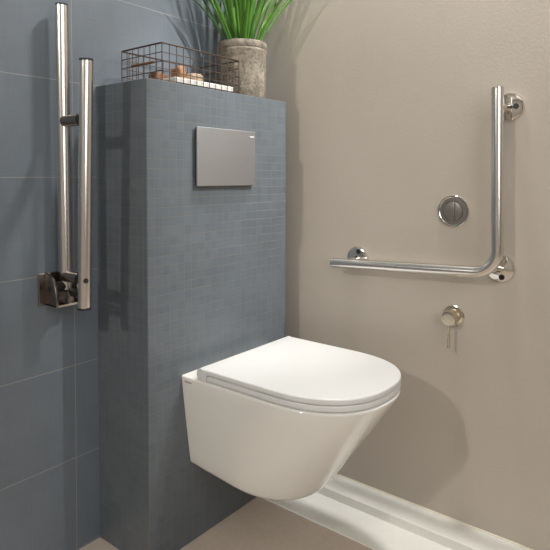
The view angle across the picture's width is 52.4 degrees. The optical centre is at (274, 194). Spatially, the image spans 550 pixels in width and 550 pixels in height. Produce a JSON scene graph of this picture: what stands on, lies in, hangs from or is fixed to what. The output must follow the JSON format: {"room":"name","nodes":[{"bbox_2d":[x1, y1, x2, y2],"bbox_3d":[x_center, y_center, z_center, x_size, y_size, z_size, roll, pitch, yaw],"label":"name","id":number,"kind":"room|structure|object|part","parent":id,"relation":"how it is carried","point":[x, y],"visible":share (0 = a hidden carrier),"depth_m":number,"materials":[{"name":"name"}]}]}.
{"room":"accessible bathroom","nodes":[
{"label":"accessible bathroom","id":0,"kind":"room"},
{"bbox_2d":[0,0,234,549],"bbox_3d":[-1.186,-0.284,0.638,0.100,2.550,3.620,1,2,39],"label":"wall","id":1,"kind":"structure","parent":0,"point":[50,452],"depth_m":1.37,"materials":[{"name":"tile"}]},
{"bbox_2d":[38,2,92,310],"bbox_3d":[-0.485,-0.093,1.324,0.151,0.727,0.088,1,2,39],"label":"support rail","id":2,"kind":"object","parent":1,"relation":"attached to","point":[65,287],"visible":1,"depth_m":1.33,"materials":[{"name":"silver metal"}]},
{"bbox_3d":[-0.481,0.199,1.338,0.062,0.028,0.028,1,2,38],"label":"connecting post","id":3,"kind":"part","parent":2,"relation":"part of","materials":[{"name":"silver metal"}]},
{"bbox_3d":[-0.477,-0.176,1.323,0.073,0.028,0.028,1,2,38],"label":"connecting post","id":4,"kind":"part","parent":2,"relation":"part of","materials":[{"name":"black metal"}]},
{"bbox_2d":[79,497,372,549],"bbox_3d":[-0.004,0.995,-0.329,3.000,0.050,3.520,1,2,39],"label":"floor","id":5,"kind":"structure","parent":0,"point":[260,524],"depth_m":1.50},
{"bbox_2d":[96,78,285,549],"bbox_3d":[-0.217,0.312,1.628,0.206,1.200,0.548,1,2,39],"label":"housing","id":6,"kind":"object","parent":5,"relation":"on","point":[191,277],"visible":0.8,"depth_m":1.44,"materials":[{"name":"tile"}]},
{"bbox_2d":[121,42,238,93],"bbox_3d":[-0.254,-0.333,1.537,0.166,0.096,0.286,1,2,39],"label":"wire basket","id":7,"kind":"object","parent":6,"relation":"on","point":[144,63],"visible":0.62,"depth_m":1.48,"materials":[{"name":"brown metal"}]},
{"bbox_3d":[-0.341,-0.330,1.427,0.164,0.092,0.002,1,2,38],"label":"panel","id":8,"kind":"part","parent":7,"relation":"part of","materials":[{"name":"brown metal"}]},
{"bbox_3d":[-0.337,-0.332,1.423,0.090,0.007,0.007,1,2,39],"label":"handle","id":9,"kind":"part","parent":7,"relation":"part of","materials":[{"name":"brown wood"}]},
{"bbox_2d":[148,71,168,79],"bbox_3d":[-0.312,-0.308,1.502,0.040,0.040,0.064,1,2,24],"label":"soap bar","id":10,"kind":"object","parent":7,"relation":"in","point":[153,74],"visible":0.32,"depth_m":1.48,"materials":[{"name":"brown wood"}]},
{"bbox_3d":[-0.317,-0.335,1.587,0.002,0.092,0.283,1,2,38],"label":"panel","id":11,"kind":"part","parent":7,"relation":"part of","materials":[{"name":"brown metal"}]},
{"bbox_2d":[171,65,186,78],"bbox_3d":[-0.267,-0.324,1.555,0.043,0.069,0.036,1,2,39],"label":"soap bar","id":12,"kind":"object","parent":7,"relation":"in","point":[179,68],"visible":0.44,"depth_m":1.54,"materials":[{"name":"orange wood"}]},
{"bbox_2d":[186,73,202,81],"bbox_3d":[-0.232,-0.318,1.599,0.061,0.054,0.044,-1,2,-39],"label":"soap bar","id":13,"kind":"object","parent":7,"relation":"in","point":[192,74],"visible":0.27,"depth_m":1.58,"materials":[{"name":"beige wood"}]},
{"bbox_2d":[158,77,232,91],"bbox_3d":[-0.212,-0.296,1.525,0.070,0.014,0.216,1,2,39],"label":"book","id":14,"kind":"object","parent":7,"relation":"in","point":[179,79],"visible":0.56,"depth_m":1.48,"materials":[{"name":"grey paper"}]},
{"bbox_3d":[-0.191,-0.332,1.487,0.002,0.092,0.283,1,2,38],"label":"panel","id":15,"kind":"part","parent":7,"relation":"part of","materials":[{"name":"brown metal"}]},
{"bbox_3d":[-0.166,-0.336,1.647,0.164,0.092,0.002,1,2,38],"label":"panel","id":16,"kind":"part","parent":7,"relation":"part of","materials":[{"name":"brown metal"}]},
{"bbox_2d":[195,126,254,185],"bbox_3d":[-0.134,-0.102,1.543,0.015,0.156,0.232,1,2,39],"label":"flush plate","id":17,"kind":"object","parent":6,"relation":"attached to","point":[224,157],"visible":1,"depth_m":1.53,"materials":[{"name":"silver metal"}]},
{"bbox_3d":[-0.135,-0.101,1.548,0.008,0.152,0.226,1,2,38],"label":"frame","id":18,"kind":"part","parent":17,"relation":"part of","materials":[{"name":"black metal"}]},
{"bbox_2d":[194,0,291,97],"bbox_3d":[-0.072,-0.545,1.637,0.378,0.514,0.447,1,2,39],"label":"potted plant","id":19,"kind":"object","parent":6,"relation":"on","point":[240,44],"visible":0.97,"depth_m":1.66,"materials":[{"name":"green plant"}]},
{"bbox_3d":[-0.101,-0.377,1.724,0.150,0.172,0.150,1,2,38],"label":"pot","id":20,"kind":"part","parent":19,"relation":"part of","materials":[{"name":"stone"}]},
{"bbox_2d":[182,336,400,500],"bbox_3d":[0.070,0.586,1.431,0.499,0.303,0.372,1,2,39],"label":"toilet","id":21,"kind":"object","parent":6,"relation":"attached to","point":[279,419],"visible":1,"depth_m":1.32,"materials":[{"name":"white ceramic"}]},
{"bbox_3d":[0.090,0.449,1.413,0.442,0.030,0.369,1,2,38],"label":"lid","id":22,"kind":"part","parent":21,"relation":"part of","materials":[{"name":"white plastic"}]},
{"bbox_3d":[0.104,0.457,1.402,0.405,0.014,0.367,1,2,38],"label":"seat","id":23,"kind":"part","parent":21,"relation":"part of","materials":[{"name":"white plastic"}]},
{"bbox_2d":[263,492,451,549],"bbox_3d":[1.001,0.937,0.933,3.000,0.012,0.126,1,2,39],"label":"trim","id":24,"kind":"structure","parent":5,"relation":"on","point":[370,531],"depth_m":1.55,"materials":[{"name":"stone"}]},
{"bbox_2d":[253,0,549,549],"bbox_3d":[1.123,-0.296,1.050,3.000,2.550,0.100,1,2,39],"label":"wall","id":25,"kind":"structure","parent":0,"point":[388,102],"depth_m":1.55,"materials":[{"name":"beige paint"}]},
{"bbox_2d":[317,474,532,549],"bbox_3d":[1.065,0.917,1.013,3.000,0.028,0.084,1,2,39],"label":"baseboard","id":26,"kind":"structure","parent":25,"relation":"attached to","point":[446,532],"depth_m":1.54,"materials":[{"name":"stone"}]},
{"bbox_2d":[330,86,524,282],"bbox_3d":[0.392,-0.017,1.531,0.528,0.501,0.070,1,2,39],"label":"grab bar","id":27,"kind":"object","parent":25,"relation":"attached to","point":[509,107],"visible":1,"depth_m":1.40,"materials":[{"name":"silver metal"}]},
{"bbox_3d":[0.557,0.186,1.411,0.048,0.029,0.021,-2,2,-42],"label":"post","id":28,"kind":"part","parent":27,"relation":"part of","materials":[{"name":"silver metal"}]},
{"bbox_3d":[0.567,-0.218,1.390,0.050,0.025,0.021,-1,2,-36],"label":"post","id":29,"kind":"part","parent":27,"relation":"part of","materials":[{"name":"silver metal"}]},
{"bbox_2d":[441,305,464,348],"bbox_3d":[0.471,0.354,1.497,0.058,0.109,0.042,1,2,39],"label":"tap","id":30,"kind":"object","parent":25,"relation":"attached to","point":[453,315],"visible":1,"depth_m":1.49,"materials":[{"name":"silver metal"}]},
{"bbox_3d":[0.462,0.376,1.486,0.008,0.065,0.007,1,2,38],"label":"lever","id":31,"kind":"part","parent":30,"relation":"part of","materials":[{"name":"silver metal"}]},
{"bbox_3d":[0.470,0.328,1.495,0.038,0.038,0.038,1,2,38],"label":"knob","id":32,"kind":"part","parent":30,"relation":"part of","materials":[{"name":"silver metal"}]},
{"bbox_2d":[438,195,469,226],"bbox_3d":[0.479,0.044,1.503,0.085,0.085,0.008,1,2,39],"label":"button","id":33,"kind":"object","parent":25,"relation":"attached to","point":[453,210],"visible":1,"depth_m":1.50,"materials":[{"name":"silver metal"}]}
]}

